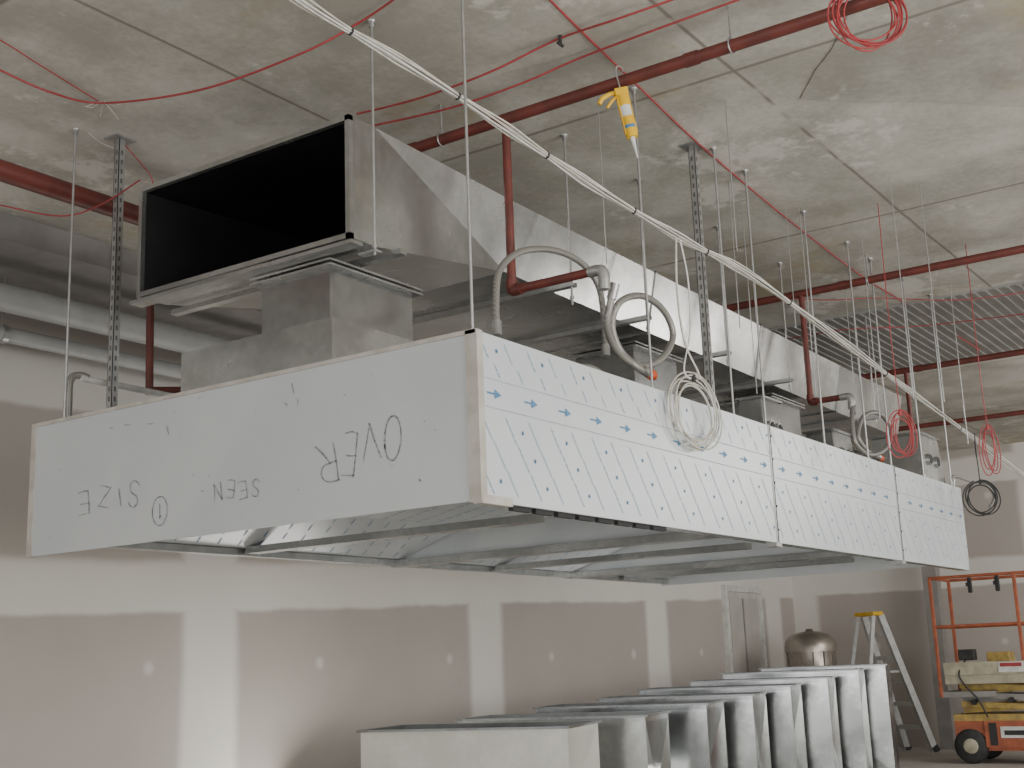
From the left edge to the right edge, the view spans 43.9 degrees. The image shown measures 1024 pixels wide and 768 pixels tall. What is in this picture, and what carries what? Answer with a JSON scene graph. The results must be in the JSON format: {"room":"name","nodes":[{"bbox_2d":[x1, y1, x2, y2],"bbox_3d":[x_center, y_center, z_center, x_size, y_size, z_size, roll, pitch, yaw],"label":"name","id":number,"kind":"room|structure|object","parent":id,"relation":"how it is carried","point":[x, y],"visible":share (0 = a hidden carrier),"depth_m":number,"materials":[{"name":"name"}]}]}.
{"room":"construction site interior","nodes":[
{"label":"construction site interior","id":0,"kind":"room"},
{"bbox_2d":[0,311,795,767],"bbox_3d":[-2.987,1.250,8.330,0.200,3.880,24.500,-10,-15,33],"label":"wall","id":1,"kind":"structure","parent":0,"point":[110,657],"depth_m":9.56,"materials":[{"name":"white paint"}]},
{"bbox_2d":[0,211,421,340],"bbox_3d":[-2.602,-0.649,8.432,0.900,0.160,24.500,-10,-15,33],"label":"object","id":2,"kind":"structure","parent":1,"relation":"attached to","point":[34,255],"depth_m":7.93,"materials":[{"name":"metal"}]},
{"bbox_2d":[720,585,767,672],"bbox_3d":[3.080,3.715,16.520,0.102,2.160,1.160,-10,-15,33],"label":"door","id":3,"kind":"structure","parent":1,"relation":"in","point":[742,606],"depth_m":16.59,"materials":[{"name":"paint"}]},
{"bbox_2d":[0,0,1023,451],"bbox_3d":[3.625,-1.973,4.461,16.300,0.250,24.700,-10,-15,33],"label":"ceiling","id":4,"kind":"structure","parent":0,"point":[833,161],"depth_m":6.37,"materials":[{"name":"concrete"}]},
{"bbox_2d":[0,39,97,100],"bbox_3d":[-2.058,-1.388,5.498,0.028,0.005,0.836,-7,-13,21],"label":"wire","id":5,"kind":"object","parent":4,"relation":"attached to","point":[0,39],"visible":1,"depth_m":5.57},
{"bbox_2d":[63,128,79,417],"bbox_3d":[-2.100,-0.520,6.042,0.034,1.480,0.036,-10,-15,33],"label":"rod","id":6,"kind":"object","parent":4,"relation":"hanging from","point":[75,130],"visible":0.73,"depth_m":6.04,"materials":[{"name":"metal"}]},
{"bbox_2d":[52,120,112,147],"bbox_3d":[-2.100,-1.219,6.205,0.313,0.082,0.043,9,-17,-42],"label":"wire","id":7,"kind":"object","parent":4,"relation":"attached to","point":[52,120],"visible":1,"depth_m":6.27,"materials":[{"name":"metal"}]},
{"bbox_2d":[84,101,121,118],"bbox_3d":[-1.898,-1.285,5.900,0.159,0.063,0.182,-10,-15,33],"label":"tuft","id":8,"kind":"object","parent":4,"relation":"attached to","point":[99,101],"visible":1,"depth_m":5.90,"materials":[{"name":"white plastic"}]},
{"bbox_2d":[104,133,136,407],"bbox_3d":[-1.923,-0.498,6.173,0.100,1.479,0.120,-10,-15,33],"label":"strut","id":9,"kind":"object","parent":4,"relation":"hanging from","point":[120,140],"visible":0.91,"depth_m":6.17,"materials":[{"name":"metal"}]},
{"bbox_2d":[0,179,140,216],"bbox_3d":[-2.164,-0.892,6.294,0.823,0.089,0.105,-6,-13,18],"label":"wire","id":10,"kind":"object","parent":9,"relation":"attached to","point":[139,179],"visible":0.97,"depth_m":6.33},
{"bbox_2d":[125,145,152,182],"bbox_3d":[-1.848,-1.077,6.301,0.006,0.175,0.179,-10,-15,33],"label":"wire","id":11,"kind":"object","parent":4,"relation":"hanging from","point":[125,145],"visible":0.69,"depth_m":6.31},
{"bbox_2d":[0,0,393,103],"bbox_3d":[-1.328,-1.354,5.465,1.912,0.124,0.602,-4,-13,9],"label":"wire","id":12,"kind":"object","parent":4,"relation":"hanging from","point":[390,1],"visible":0.97,"depth_m":5.50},
{"bbox_2d":[358,18,381,257],"bbox_3d":[-0.584,-1.005,5.176,0.090,1.020,0.040,-10,-15,33],"label":"rod","id":13,"kind":"object","parent":4,"relation":"hanging from","point":[371,22],"visible":1,"depth_m":5.14,"materials":[{"name":"metal"}]},
{"bbox_2d":[0,159,854,448],"bbox_3d":[-0.657,-0.169,8.523,0.140,1.200,17.000,-10,-15,33],"label":"pipe","id":14,"kind":"object","parent":4,"relation":"hanging from","point":[12,174],"visible":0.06,"depth_m":6.41,"materials":[{"name":"red metal"}]},
{"bbox_2d":[461,0,473,328],"bbox_3d":[-0.169,-0.877,4.761,0.034,1.480,0.036,-10,-15,33],"label":"rod","id":15,"kind":"object","parent":4,"relation":"hanging from","point":[462,1],"visible":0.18,"depth_m":4.74,"materials":[{"name":"metal"}]},
{"bbox_2d":[26,328,968,585],"bbox_3d":[0.587,0.720,7.541,2.584,0.740,6.081,-10,-15,33],"label":"exhaust hood","id":16,"kind":"object","parent":15,"relation":"hanging from","point":[470,450],"depth_m":5.40,"materials":[{"name":"white metal"}]},
{"bbox_2d":[66,372,173,416],"bbox_3d":[-1.868,0.129,6.266,0.056,0.282,0.770,-10,-15,33],"label":"flexible dropper","id":17,"kind":"object","parent":16,"relation":"on","point":[82,376],"visible":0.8,"depth_m":6.06,"materials":[{"name":"grey metal"}]},
{"bbox_2d":[181,257,422,391],"bbox_3d":[-0.932,-0.160,5.588,0.910,0.488,0.600,-10,-15,33],"label":"duct neck","id":18,"kind":"object","parent":16,"relation":"on","point":[328,308],"visible":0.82,"depth_m":5.31,"materials":[{"name":"metal"}]},
{"bbox_2d":[492,246,609,358],"bbox_3d":[0.177,-0.383,5.606,0.118,0.550,0.944,-10,-15,33],"label":"flexible hose","id":19,"kind":"object","parent":16,"relation":"on","point":[496,323],"visible":0.84,"depth_m":5.58,"materials":[{"name":"metal"}]},
{"bbox_2d":[582,364,601,370],"bbox_3d":[0.310,-0.019,5.617,0.081,0.138,0.501,-13,-16,40],"label":"flexible hose","id":20,"kind":"object","parent":16,"relation":"on","point":[588,365],"visible":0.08,"depth_m":5.63,"materials":[{"name":"metal"}]},
{"bbox_2d":[567,340,683,395],"bbox_3d":[0.508,0.174,7.667,0.910,0.628,0.600,-10,-15,33],"label":"duct neck","id":21,"kind":"object","parent":16,"relation":"on","point":[666,371],"visible":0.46,"depth_m":7.40,"materials":[{"name":"metal"}]},
{"bbox_2d":[735,394,782,429],"bbox_3d":[1.507,0.279,7.726,0.240,0.372,0.380,-10,-15,33],"label":"boot","id":22,"kind":"object","parent":16,"relation":"on","point":[750,407],"visible":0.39,"depth_m":7.66,"materials":[{"name":"metal"}]},
{"bbox_2d":[716,393,804,435],"bbox_3d":[1.611,0.482,9.245,0.910,0.628,0.600,-10,-15,33],"label":"duct neck","id":23,"kind":"object","parent":16,"relation":"on","point":[789,410],"visible":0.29,"depth_m":9.06,"materials":[{"name":"metal"}]},
{"bbox_2d":[802,428,852,452],"bbox_3d":[2.159,0.490,8.650,0.280,0.312,0.460,-10,-15,33],"label":"boot","id":24,"kind":"object","parent":16,"relation":"on","point":[834,437],"visible":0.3,"depth_m":8.56,"materials":[{"name":"metal"}]},
{"bbox_2d":[853,448,870,458],"bbox_3d":[2.158,0.721,9.693,1.010,0.318,0.700,-10,-15,33],"label":"supplies","id":25,"kind":"object","parent":16,"relation":"on","point":[855,451],"visible":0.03,"depth_m":9.46,"materials":[{"name":"metal"}]},
{"bbox_2d":[868,431,945,482],"bbox_3d":[2.893,0.582,9.330,0.440,0.372,0.560,-10,-15,33],"label":"boot","id":26,"kind":"object","parent":16,"relation":"on","point":[933,469],"visible":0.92,"depth_m":9.16,"materials":[{"name":"metal"}]},
{"bbox_2d":[951,475,994,508],"bbox_3d":[3.579,0.838,9.797,0.078,0.236,1.082,-11,-15,34],"label":"flexible hose","id":27,"kind":"object","parent":16,"relation":"attached to","point":[952,476],"visible":0.77,"depth_m":9.70,"materials":[{"name":"metal"}]},
{"bbox_2d":[289,0,1023,478],"bbox_3d":[2.032,-0.210,7.624,0.259,1.139,9.837,-11,-15,35],"label":"cable bundle","id":28,"kind":"object","parent":15,"relation":"hanging from","point":[390,54],"visible":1,"depth_m":5.43,"materials":[{"name":"white plastic"}]},
{"bbox_2d":[679,240,690,379],"bbox_3d":[0.780,-0.338,5.730,0.016,0.660,0.135,-8,-14,25],"label":"cable","id":29,"kind":"object","parent":28,"relation":"hanging from","point":[688,377],"visible":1,"depth_m":5.78,"materials":[{"name":"white plastic"}]},
{"bbox_2d":[675,238,699,379],"bbox_3d":[0.792,-0.346,5.788,0.014,0.649,0.153,-12,-16,37],"label":"cable","id":30,"kind":"object","parent":28,"relation":"hanging from","point":[676,278],"visible":0.99,"depth_m":5.75,"materials":[{"name":"white plastic"}]},
{"bbox_2d":[962,433,1000,515],"bbox_3d":[3.320,0.643,9.046,0.267,0.593,0.047,-1,-13,-6],"label":"cable coil","id":31,"kind":"object","parent":28,"relation":"hanging from","point":[980,481],"visible":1,"depth_m":9.02,"materials":[{"name":"black rubber"}]},
{"bbox_2d":[356,0,673,114],"bbox_3d":[-0.011,-1.414,5.585,1.836,0.072,0.066,-11,-15,34],"label":"wire","id":32,"kind":"object","parent":4,"relation":"hanging from","point":[666,1],"visible":0.98,"depth_m":5.53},
{"bbox_2d":[374,0,739,126],"bbox_3d":[0.159,-1.395,5.657,2.014,0.091,0.055,-10,-15,32],"label":"wire","id":33,"kind":"object","parent":4,"relation":"hanging from","point":[733,1],"visible":0.96,"depth_m":5.62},
{"bbox_2d":[557,35,563,47],"bbox_3d":[0.206,-1.471,5.452,0.016,0.049,0.040,-10,-15,33],"label":"clip","id":34,"kind":"object","parent":4,"relation":"attached to","point":[559,42],"visible":1,"depth_m":5.45,"materials":[{"name":"black metal"}]},
{"bbox_2d":[561,134,573,304],"bbox_3d":[0.283,-0.831,6.389,0.034,0.900,0.036,-10,-15,33],"label":"rod","id":35,"kind":"object","parent":4,"relation":"hanging from","point":[564,136],"visible":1,"depth_m":6.39,"materials":[{"name":"metal"}]},
{"bbox_2d":[413,281,576,323],"bbox_3d":[-0.261,-0.390,6.683,1.390,0.024,0.040,-10,-15,33],"label":"channel","id":36,"kind":"object","parent":35,"relation":"hanging from","point":[564,286],"visible":0.6,"depth_m":6.56,"materials":[{"name":"metal"}]},
{"bbox_2d":[597,96,606,263],"bbox_3d":[0.420,-0.964,5.938,0.006,0.845,0.005,-10,-15,33],"label":"hanging wire","id":37,"kind":"object","parent":4,"relation":"hanging from","point":[597,96],"visible":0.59,"depth_m":5.94,"materials":[{"name":"metal"}]},
{"bbox_2d":[635,178,647,334],"bbox_3d":[0.724,-0.708,7.020,0.034,0.900,0.036,-10,-15,33],"label":"rod","id":38,"kind":"object","parent":4,"relation":"hanging from","point":[636,179],"visible":0.39,"depth_m":7.03,"materials":[{"name":"metal"}]},
{"bbox_2d":[514,315,651,345],"bbox_3d":[0.181,-0.259,7.312,1.390,0.024,0.040,-10,-15,33],"label":"channel","id":39,"kind":"object","parent":38,"relation":"hanging from","point":[628,321],"visible":0.48,"depth_m":7.17,"materials":[{"name":"metal"}]},
{"bbox_2d":[630,87,654,387],"bbox_3d":[0.600,-0.670,5.827,0.034,1.480,0.036,-10,-15,33],"label":"rod","id":40,"kind":"object","parent":4,"relation":"hanging from","point":[633,90],"visible":0.81,"depth_m":5.81,"materials":[{"name":"metal"}]},
{"bbox_2d":[407,0,907,295],"bbox_3d":[0.957,-1.053,5.056,6.625,1.091,0.205,-10,-15,33],"label":"pipe","id":41,"kind":"object","parent":4,"relation":"hanging from","point":[695,57],"depth_m":5.42,"materials":[{"name":"metal"}]},
{"bbox_2d":[597,65,637,157],"bbox_3d":[0.450,-1.169,5.455,0.169,0.431,0.051,-2,-12,-3],"label":"gun","id":42,"kind":"object","parent":41,"relation":"hanging from","point":[621,94],"visible":1,"depth_m":5.44,"materials":[{"name":"yellow plastic"}]},
{"bbox_2d":[603,282,675,379],"bbox_3d":[0.555,-0.228,5.736,0.145,0.412,0.696,-9,-14,27],"label":"flexible hose","id":43,"kind":"object","parent":41,"relation":"attached to","point":[611,310],"visible":0.98,"depth_m":5.67,"materials":[{"name":"metal"}]},
{"bbox_2d":[679,141,715,406],"bbox_3d":[0.975,-0.530,6.526,0.100,1.479,0.120,-10,-15,33],"label":"strut","id":44,"kind":"object","parent":4,"relation":"hanging from","point":[691,147],"visible":0.87,"depth_m":6.53,"materials":[{"name":"metal"}]},
{"bbox_2d":[715,225,728,366],"bbox_3d":[1.301,-0.547,7.846,0.034,0.900,0.036,-10,-15,33],"label":"rod","id":45,"kind":"object","parent":4,"relation":"hanging from","point":[716,226],"visible":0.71,"depth_m":7.84,"materials":[{"name":"metal"}]},
{"bbox_2d":[681,350,731,362],"bbox_3d":[0.758,-0.088,8.136,1.390,0.024,0.040,-10,-15,33],"label":"channel","id":46,"kind":"object","parent":45,"relation":"hanging from","point":[725,352],"visible":0.19,"depth_m":7.82,"materials":[{"name":"metal"}]},
{"bbox_2d":[130,114,901,443],"bbox_3d":[0.863,-0.162,8.324,1.380,0.555,7.200,-10,-15,33],"label":"duct","id":47,"kind":"object","parent":46,"relation":"on","point":[304,196],"visible":0.62,"depth_m":5.99,"materials":[{"name":"metal"}]},
{"bbox_2d":[710,147,735,414],"bbox_3d":[1.093,-0.525,6.566,0.034,1.480,0.036,-10,-15,33],"label":"rod","id":48,"kind":"object","parent":4,"relation":"hanging from","point":[713,149],"visible":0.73,"depth_m":6.56,"materials":[{"name":"metal"}]},
{"bbox_2d":[725,100,737,250],"bbox_3d":[1.044,-1.000,6.065,0.006,0.765,0.005,-10,-15,33],"label":"hanging wire","id":49,"kind":"object","parent":4,"relation":"hanging from","point":[725,100],"visible":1,"depth_m":6.06,"materials":[{"name":"metal"}]},
{"bbox_2d":[728,181,739,327],"bbox_3d":[1.242,-0.728,7.112,0.006,0.860,0.005,-10,-15,33],"label":"hanging wire","id":50,"kind":"object","parent":4,"relation":"hanging from","point":[728,181],"visible":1,"depth_m":7.12,"materials":[{"name":"metal"}]},
{"bbox_2d":[742,212,756,393],"bbox_3d":[1.416,-0.492,7.583,0.006,1.128,0.005,-10,-15,33],"label":"hanging wire","id":51,"kind":"object","parent":4,"relation":"hanging from","point":[742,212],"visible":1,"depth_m":7.57,"materials":[{"name":"metal"}]},
{"bbox_2d":[742,169,766,424],"bbox_3d":[1.319,-0.462,6.890,0.034,1.480,0.036,-10,-15,33],"label":"rod","id":52,"kind":"object","parent":4,"relation":"hanging from","point":[744,171],"visible":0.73,"depth_m":6.88,"materials":[{"name":"metal"}]},
{"bbox_2d":[549,0,979,349],"bbox_3d":[2.070,-0.927,8.244,0.193,0.032,7.646,-10,-15,31],"label":"wire","id":53,"kind":"object","parent":4,"relation":"attached to","point":[551,1],"visible":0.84,"depth_m":6.68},
{"bbox_2d":[777,262,791,390],"bbox_3d":[1.855,-0.392,8.639,0.034,0.900,0.036,-10,-15,33],"label":"rod","id":54,"kind":"object","parent":4,"relation":"hanging from","point":[779,264],"visible":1,"depth_m":8.64,"materials":[{"name":"metal"}]},
{"bbox_2d":[680,378,793,398],"bbox_3d":[1.313,0.076,8.927,1.390,0.024,0.040,-10,-15,33],"label":"channel","id":55,"kind":"object","parent":54,"relation":"hanging from","point":[786,380],"visible":0.64,"depth_m":8.72,"materials":[{"name":"metal"}]},
{"bbox_2d":[785,213,795,327],"bbox_3d":[1.682,-0.689,7.673,0.006,0.726,0.005,-10,-15,33],"label":"wire","id":56,"kind":"object","parent":4,"relation":"hanging from","point":[785,213],"visible":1,"depth_m":7.67,"materials":[{"name":"metal"}]},
{"bbox_2d":[799,207,816,394],"bbox_3d":[1.752,-0.499,7.543,0.006,1.157,0.005,-10,-15,33],"label":"hanging wire","id":57,"kind":"object","parent":4,"relation":"hanging from","point":[799,207],"visible":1,"depth_m":7.55,"materials":[{"name":"metal"}]},
{"bbox_2d":[800,210,825,443],"bbox_3d":[1.800,-0.328,7.578,0.034,1.480,0.036,-10,-15,33],"label":"rod","id":58,"kind":"object","parent":4,"relation":"hanging from","point":[803,213],"visible":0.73,"depth_m":7.57,"materials":[{"name":"metal"}]},
{"bbox_2d":[843,276,853,381],"bbox_3d":[2.389,-0.392,9.023,0.006,0.773,0.005,-10,-15,33],"label":"hanging wire","id":59,"kind":"object","parent":4,"relation":"hanging from","point":[843,276],"visible":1,"depth_m":9.02,"materials":[{"name":"metal"}]},
{"bbox_2d":[844,241,868,457],"bbox_3d":[2.224,-0.209,8.185,0.034,1.480,0.036,-10,-15,33],"label":"rod","id":60,"kind":"object","parent":4,"relation":"hanging from","point":[846,243],"visible":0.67,"depth_m":8.20,"materials":[{"name":"metal"}]},
{"bbox_2d":[861,238,879,417],"bbox_3d":[2.297,-0.369,8.145,0.006,1.190,0.005,-10,-15,33],"label":"hanging wire","id":61,"kind":"object","parent":4,"relation":"hanging from","point":[861,238],"visible":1,"depth_m":8.14,"materials":[{"name":"metal"}]},
{"bbox_2d":[801,415,878,429],"bbox_3d":[2.287,0.364,10.315,1.390,0.024,0.040,-10,-15,33],"label":"channel","id":62,"kind":"object","parent":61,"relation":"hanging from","point":[875,416],"visible":0.31,"depth_m":10.11,"materials":[{"name":"metal"}]},
{"bbox_2d":[864,316,876,421],"bbox_3d":[2.828,-0.130,10.033,0.034,0.880,0.036,-10,-15,33],"label":"rod","id":63,"kind":"object","parent":4,"relation":"hanging from","point":[865,317],"visible":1,"depth_m":10.03,"materials":[{"name":"metal"}]},
{"bbox_2d":[722,245,1023,409],"bbox_3d":[3.274,-0.527,7.946,7.125,1.041,0.073,-10,-15,33],"label":"pipe","id":64,"kind":"object","parent":4,"relation":"hanging from","point":[841,285],"visible":0.82,"depth_m":8.61,"materials":[{"name":"metal"}]},
{"bbox_2d":[849,404,893,461],"bbox_3d":[2.459,0.339,8.688,0.096,0.378,0.812,-10,-15,33],"label":"flexible hose","id":65,"kind":"object","parent":64,"relation":"attached to","point":[858,443],"visible":0.91,"depth_m":8.53,"materials":[{"name":"metal"}]},
{"bbox_2d":[867,258,891,465],"bbox_3d":[2.479,-0.138,8.549,0.034,1.480,0.036,-10,-15,33],"label":"rod","id":66,"kind":"object","parent":4,"relation":"hanging from","point":[868,259],"visible":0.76,"depth_m":8.56,"materials":[{"name":"metal"}]},
{"bbox_2d":[768,281,1023,374],"bbox_3d":[5.326,-0.734,9.703,7.600,0.030,2.300,-10,-15,33],"label":"ceiling panel","id":67,"kind":"object","parent":4,"relation":"attached to","point":[1001,334],"depth_m":10.63,"materials":[{"name":"metal"}]},
{"bbox_2d":[788,314,1023,339],"bbox_3d":[3.047,-0.465,10.193,2.198,0.057,0.378,-7,-13,21],"label":"wire","id":68,"kind":"object","parent":67,"relation":"hanging from","point":[1015,314],"visible":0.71,"depth_m":10.19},
{"bbox_2d":[877,203,917,457],"bbox_3d":[2.227,-0.330,7.485,0.178,1.546,0.045,-2,-12,0],"label":"coil","id":69,"kind":"object","parent":4,"relation":"hanging from","point":[899,413],"visible":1,"depth_m":7.36,"materials":[{"name":"red plastic"}]},
{"bbox_2d":[889,177,913,398],"bbox_3d":[2.169,-0.547,7.086,0.006,1.292,0.005,-10,-15,33],"label":"hanging wire","id":70,"kind":"object","parent":4,"relation":"hanging from","point":[889,177],"visible":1,"depth_m":7.08,"materials":[{"name":"metal"}]},
{"bbox_2d":[796,292,1023,300],"bbox_3d":[2.627,-0.619,9.452,2.590,0.067,0.201,-3,-13,4],"label":"wire","id":71,"kind":"object","parent":4,"relation":"hanging from","point":[1019,292],"visible":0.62,"depth_m":9.47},
{"bbox_2d":[800,0,1023,106],"bbox_3d":[2.662,-1.545,5.638,2.625,0.006,1.529,0,-13,-10],"label":"ceiling panel","id":72,"kind":"object","parent":4,"relation":"attached to","point":[971,52],"depth_m":5.79,"materials":[{"name":"concrete"}]},
{"bbox_2d":[901,277,924,475],"bbox_3d":[2.843,-0.048,9.018,0.034,1.480,0.036,-10,-15,33],"label":"rod","id":73,"kind":"object","parent":4,"relation":"hanging from","point":[902,278],"visible":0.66,"depth_m":9.02,"materials":[{"name":"metal"}]},
{"bbox_2d":[919,184,944,401],"bbox_3d":[2.382,-0.527,7.220,0.006,1.288,0.005,-10,-15,33],"label":"hanging wire","id":74,"kind":"object","parent":4,"relation":"hanging from","point":[919,184],"visible":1,"depth_m":7.21,"materials":[{"name":"metal"}]},
{"bbox_2d":[927,294,952,484],"bbox_3d":[3.199,0.044,9.493,0.034,1.480,0.036,-10,-15,33],"label":"rod","id":75,"kind":"object","parent":4,"relation":"hanging from","point":[928,295],"visible":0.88,"depth_m":9.50,"materials":[{"name":"metal"}]},
{"bbox_2d":[861,348,1023,430],"bbox_3d":[4.970,-0.083,10.381,7.125,0.980,0.073,-10,-15,33],"label":"pipe","id":76,"kind":"object","parent":4,"relation":"hanging from","point":[917,368],"visible":0.53,"depth_m":11.24,"materials":[{"name":"red metal"}]},
{"bbox_2d":[947,268,968,443],"bbox_3d":[3.037,-0.230,8.673,0.006,1.290,0.005,-10,-15,33],"label":"hanging wire","id":77,"kind":"object","parent":4,"relation":"hanging from","point":[947,268],"visible":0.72,"depth_m":8.66,"materials":[{"name":"metal"}]},
{"bbox_2d":[898,404,1023,430],"bbox_3d":[6.652,0.018,12.891,7.125,0.216,0.073,-10,-15,33],"label":"pipe","id":78,"kind":"object","parent":4,"relation":"hanging from","point":[1019,412],"visible":0.56,"depth_m":13.95,"materials":[{"name":"red metal"}]},
{"bbox_2d":[965,244,1001,475],"bbox_3d":[3.050,-0.172,8.317,0.134,1.556,0.045,-2,-12,0],"label":"coil","id":79,"kind":"object","parent":4,"relation":"hanging from","point":[988,426],"visible":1,"depth_m":8.20,"materials":[{"name":"red plastic"}]},
{"bbox_2d":[791,442,1023,746],"bbox_3d":[10.631,1.975,13.930,16.300,3.880,0.200,-10,-15,33],"label":"wall","id":80,"kind":"structure","parent":0,"point":[826,603],"depth_m":17.01,"materials":[{"name":"white paint"}]},
{"bbox_2d":[0,278,180,378],"bbox_3d":[-1.606,-0.027,10.073,0.116,0.418,20.480,-10,-15,33],"label":"pipe","id":81,"kind":"object","parent":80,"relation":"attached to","point":[9,335],"visible":0.15,"depth_m":8.24,"materials":[{"name":"metal"}]},
{"bbox_2d":[0,282,233,352],"bbox_3d":[-1.386,-0.119,9.937,0.186,0.313,20.480,-10,-15,33],"label":"pipe","id":82,"kind":"object","parent":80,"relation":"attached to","point":[16,300],"visible":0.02,"depth_m":8.01,"materials":[{"name":"metal"}]},
{"bbox_2d":[898,747,1023,767],"bbox_3d":[3.776,2.032,3.574,16.300,0.200,24.700,-10,-15,33],"label":"floor","id":83,"kind":"structure","parent":0,"point":[917,757],"depth_m":14.60,"materials":[{"name":"grey concrete"}]},
{"bbox_2d":[356,720,601,767],"bbox_3d":[-0.196,2.690,8.348,1.474,0.871,0.704,-7,-13,20],"label":"duct piece","id":84,"kind":"object","parent":83,"relation":"on","point":[542,744],"visible":1,"depth_m":8.13,"materials":[{"name":"metal"}]},
{"bbox_2d":[453,710,670,767],"bbox_3d":[0.391,2.848,9.191,1.444,0.884,0.704,-7,-13,20],"label":"duct piece","id":85,"kind":"object","parent":83,"relation":"on","point":[628,739],"visible":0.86,"depth_m":8.83,"materials":[{"name":"metal"}]},
{"bbox_2d":[533,700,727,767],"bbox_3d":[0.960,2.994,10.030,1.404,0.920,0.704,-7,-13,20],"label":"duct piece","id":86,"kind":"object","parent":83,"relation":"on","point":[697,734],"visible":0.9,"depth_m":9.68,"materials":[{"name":"metal"}]},
{"bbox_2d":[596,691,770,767],"bbox_3d":[1.487,3.132,10.817,1.344,0.951,0.704,-7,-13,20],"label":"duct piece","id":87,"kind":"object","parent":83,"relation":"on","point":[745,713],"visible":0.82,"depth_m":10.44,"materials":[{"name":"metal"}]},
{"bbox_2d":[637,683,807,767],"bbox_3d":[1.934,3.260,11.573,1.404,0.994,0.704,-7,-13,20],"label":"duct piece","id":88,"kind":"object","parent":83,"relation":"on","point":[785,717],"visible":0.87,"depth_m":11.18,"materials":[{"name":"metal"}]},
{"bbox_2d":[688,676,842,767],"bbox_3d":[2.462,3.375,12.280,1.344,1.037,0.644,-7,-13,20],"label":"duct piece","id":89,"kind":"object","parent":83,"relation":"on","point":[819,700],"visible":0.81,"depth_m":11.90,"materials":[{"name":"metal"}]},
{"bbox_2d":[720,668,872,767],"bbox_3d":[2.929,3.497,13.035,1.404,1.090,0.644,-7,-13,20],"label":"duct piece","id":90,"kind":"object","parent":83,"relation":"on","point":[854,730],"visible":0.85,"depth_m":12.64,"materials":[{"name":"metal"}]},
{"bbox_2d":[784,629,837,666],"bbox_3d":[3.729,3.811,15.677,0.640,1.560,0.640,-10,-15,33],"label":"drum","id":91,"kind":"object","parent":83,"relation":"on","point":[810,647],"visible":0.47,"depth_m":15.55,"materials":[{"name":"silver metal"}]},
{"bbox_2d":[759,663,899,767],"bbox_3d":[3.446,3.625,13.771,1.344,1.121,0.644,-7,-13,20],"label":"duct piece","id":92,"kind":"object","parent":83,"relation":"on","point":[884,747],"visible":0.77,"depth_m":13.36,"materials":[{"name":"metal"}]},
{"bbox_2d":[850,611,939,751],"bbox_3d":[4.690,3.792,16.136,1.158,1.774,0.575,3,-14,-23],"label":"step ladder","id":93,"kind":"object","parent":83,"relation":"on","point":[868,626],"visible":0.78,"depth_m":16.10,"materials":[{"name":"metal"}]},
{"bbox_2d":[921,566,955,749],"bbox_3d":[5.531,2.782,16.707,0.180,3.880,0.180,-10,-15,33],"label":"column","id":94,"kind":"structure","parent":83,"relation":"on","point":[945,711],"depth_m":16.46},
{"bbox_2d":[927,571,1023,763],"bbox_3d":[5.748,3.158,14.246,1.750,2.068,0.839,-10,-15,33],"label":"scissor lift","id":95,"kind":"object","parent":83,"relation":"on","point":[985,729],"visible":1,"depth_m":14.13,"materials":[{"name":"orange paint"}]},
{"bbox_2d":[965,577,972,592],"bbox_3d":[5.151,2.268,14.345,0.070,0.170,0.025,-10,-15,33],"label":"glove","id":96,"kind":"object","parent":95,"relation":"on","point":[968,583],"visible":1,"depth_m":14.33,"materials":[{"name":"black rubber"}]},
{"bbox_2d":[993,576,999,590],"bbox_3d":[5.399,2.223,14.181,0.070,0.170,0.025,-10,-15,33],"label":"glove","id":97,"kind":"object","parent":95,"relation":"on","point":[996,583],"visible":1,"depth_m":14.17,"materials":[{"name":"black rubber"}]},
{"bbox_2d":[986,651,1014,660],"bbox_3d":[5.537,3.149,14.389,0.250,0.237,0.250,-10,-15,33],"label":"tool case","id":98,"kind":"object","parent":95,"relation":"on","point":[1006,655],"visible":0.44,"depth_m":14.30,"materials":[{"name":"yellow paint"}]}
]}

